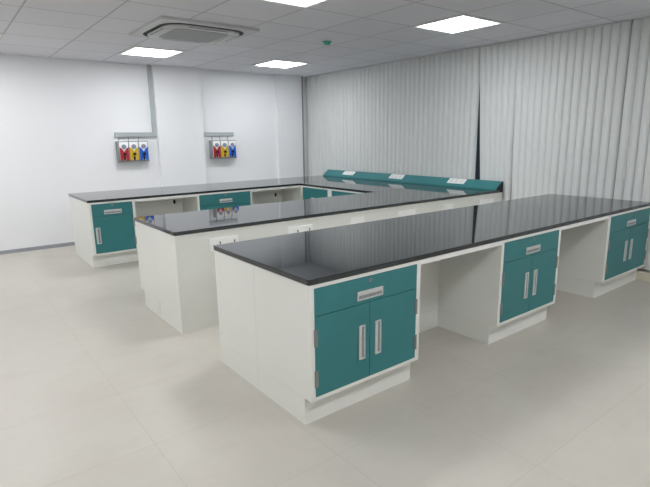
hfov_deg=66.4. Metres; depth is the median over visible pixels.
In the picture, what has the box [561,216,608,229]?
frame
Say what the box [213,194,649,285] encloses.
countertop
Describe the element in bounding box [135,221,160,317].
base cabinet
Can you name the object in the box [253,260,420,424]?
base cabinet
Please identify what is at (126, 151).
panel
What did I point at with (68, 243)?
baseboard
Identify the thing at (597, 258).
base cabinet
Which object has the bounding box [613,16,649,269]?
vertical blind
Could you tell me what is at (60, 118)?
wall
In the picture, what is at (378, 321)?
handle
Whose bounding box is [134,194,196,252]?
frame
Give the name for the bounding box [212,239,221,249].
socket
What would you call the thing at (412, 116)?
vertical blind
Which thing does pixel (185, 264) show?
base cabinet
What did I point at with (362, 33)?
ceiling
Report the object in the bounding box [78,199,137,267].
base cabinet
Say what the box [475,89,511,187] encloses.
window
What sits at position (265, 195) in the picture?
frame
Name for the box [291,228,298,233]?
socket
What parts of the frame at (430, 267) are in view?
plinth panel, panel, rail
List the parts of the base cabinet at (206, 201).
door, drawer, door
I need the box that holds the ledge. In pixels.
[323,170,502,190]
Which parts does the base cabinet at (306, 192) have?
drawer, drawer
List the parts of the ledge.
socket plate, socket plate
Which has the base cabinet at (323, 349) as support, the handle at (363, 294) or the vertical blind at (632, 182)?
the handle at (363, 294)
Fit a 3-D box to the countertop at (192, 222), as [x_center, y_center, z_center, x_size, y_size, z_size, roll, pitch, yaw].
[0.260,-0.433,5.256,4.193,0.029,0.940,-10,15,-37]
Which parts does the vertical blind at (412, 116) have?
head rail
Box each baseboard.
[0,242,74,254]
[636,269,649,280]
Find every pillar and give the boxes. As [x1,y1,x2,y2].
[151,64,206,186]
[275,74,303,177]
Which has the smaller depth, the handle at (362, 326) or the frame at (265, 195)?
the handle at (362, 326)
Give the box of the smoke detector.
[323,41,331,44]
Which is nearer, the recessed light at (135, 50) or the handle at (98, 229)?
the handle at (98, 229)
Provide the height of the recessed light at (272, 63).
0.010 m
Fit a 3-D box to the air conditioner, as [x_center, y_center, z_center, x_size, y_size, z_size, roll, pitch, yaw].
[-1.349,-2.151,5.089,1.015,0.052,0.955,-10,15,-37]
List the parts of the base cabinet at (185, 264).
socket plate, socket plate, socket plate, socket plate, socket plate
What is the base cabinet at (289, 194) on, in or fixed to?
on the floor
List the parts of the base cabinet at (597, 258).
door, handle, drawer, handle, door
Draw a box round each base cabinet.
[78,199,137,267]
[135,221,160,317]
[153,192,501,333]
[182,189,252,211]
[214,250,258,389]
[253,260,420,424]
[282,187,300,201]
[300,185,360,199]
[437,227,561,343]
[556,206,649,297]
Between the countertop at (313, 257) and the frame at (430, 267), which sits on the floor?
the frame at (430, 267)
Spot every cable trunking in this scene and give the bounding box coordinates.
[114,65,156,136]
[204,132,233,135]
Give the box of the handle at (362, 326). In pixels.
[362,326,363,357]
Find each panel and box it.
[69,196,84,259]
[115,137,149,161]
[209,136,236,158]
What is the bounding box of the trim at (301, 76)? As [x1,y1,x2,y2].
[301,76,304,176]
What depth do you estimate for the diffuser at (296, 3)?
4.03 m
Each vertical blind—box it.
[306,46,479,178]
[474,20,632,200]
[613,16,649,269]
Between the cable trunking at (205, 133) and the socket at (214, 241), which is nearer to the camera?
the socket at (214, 241)
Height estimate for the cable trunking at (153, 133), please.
1.037 m
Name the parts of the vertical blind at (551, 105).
head rail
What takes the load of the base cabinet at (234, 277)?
on the floor
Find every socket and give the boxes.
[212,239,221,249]
[226,237,235,242]
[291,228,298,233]
[303,226,310,231]
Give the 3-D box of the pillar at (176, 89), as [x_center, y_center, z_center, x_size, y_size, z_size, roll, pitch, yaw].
[-2.263,-1.453,7.839,0.739,2.548,0.090,-10,15,-37]
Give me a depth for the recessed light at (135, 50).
6.25 m
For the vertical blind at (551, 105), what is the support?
hanging from the ceiling
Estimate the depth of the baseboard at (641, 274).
5.05 m
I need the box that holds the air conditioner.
[129,15,259,45]
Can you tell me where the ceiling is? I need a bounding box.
[0,0,649,76]
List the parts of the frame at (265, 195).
panel, rail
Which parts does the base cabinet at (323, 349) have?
door, handle, drawer, handle, handle, door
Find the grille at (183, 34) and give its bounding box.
[159,28,228,42]
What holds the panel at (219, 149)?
attached to the wall
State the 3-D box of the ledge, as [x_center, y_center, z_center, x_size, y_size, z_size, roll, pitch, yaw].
[1.083,-0.979,7.429,0.146,0.103,3.462,-10,15,-37]
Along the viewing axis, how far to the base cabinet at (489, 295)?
3.62 m
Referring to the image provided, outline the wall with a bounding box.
[0,54,307,250]
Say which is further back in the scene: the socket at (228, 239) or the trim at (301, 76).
the trim at (301, 76)
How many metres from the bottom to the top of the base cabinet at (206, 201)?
0.770 m
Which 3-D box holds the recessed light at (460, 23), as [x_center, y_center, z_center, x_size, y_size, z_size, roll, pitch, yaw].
[1.319,-2.178,4.942,0.638,0.010,0.638,-10,15,-37]
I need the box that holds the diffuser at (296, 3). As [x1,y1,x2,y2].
[267,0,324,6]
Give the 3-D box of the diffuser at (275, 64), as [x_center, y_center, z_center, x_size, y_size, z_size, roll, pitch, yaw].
[-0.667,-2.689,7.447,0.590,0.007,0.590,-10,15,-37]
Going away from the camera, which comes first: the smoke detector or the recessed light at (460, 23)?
the recessed light at (460, 23)
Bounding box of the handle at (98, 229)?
[97,228,100,242]
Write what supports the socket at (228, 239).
attached to the base cabinet at (185, 264)
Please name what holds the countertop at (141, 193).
on the panel at (74, 208)
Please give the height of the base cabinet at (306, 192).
0.770 m
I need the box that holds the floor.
[0,245,649,486]
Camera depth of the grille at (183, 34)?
5.06 m
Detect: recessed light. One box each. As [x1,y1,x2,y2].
[118,46,184,57]
[251,60,309,68]
[260,0,328,8]
[412,14,503,33]
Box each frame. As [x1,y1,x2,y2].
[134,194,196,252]
[252,185,299,204]
[419,241,501,332]
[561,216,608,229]
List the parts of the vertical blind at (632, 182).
pull chain, head rail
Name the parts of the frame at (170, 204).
panel, rail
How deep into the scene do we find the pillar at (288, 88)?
8.97 m
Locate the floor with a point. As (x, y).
(97, 389)
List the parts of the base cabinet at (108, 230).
drawer, handle, door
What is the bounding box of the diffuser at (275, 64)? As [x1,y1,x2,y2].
[254,61,304,67]
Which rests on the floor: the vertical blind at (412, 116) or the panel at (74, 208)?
the panel at (74, 208)
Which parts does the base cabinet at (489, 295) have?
door, handle, drawer, handle, handle, door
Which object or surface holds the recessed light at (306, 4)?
in the ceiling
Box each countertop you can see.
[68,175,354,202]
[134,185,502,235]
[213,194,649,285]
[300,179,435,192]
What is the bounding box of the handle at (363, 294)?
[359,290,381,298]
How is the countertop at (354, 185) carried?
on the base cabinet at (306, 192)
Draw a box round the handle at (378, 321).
[378,321,379,351]

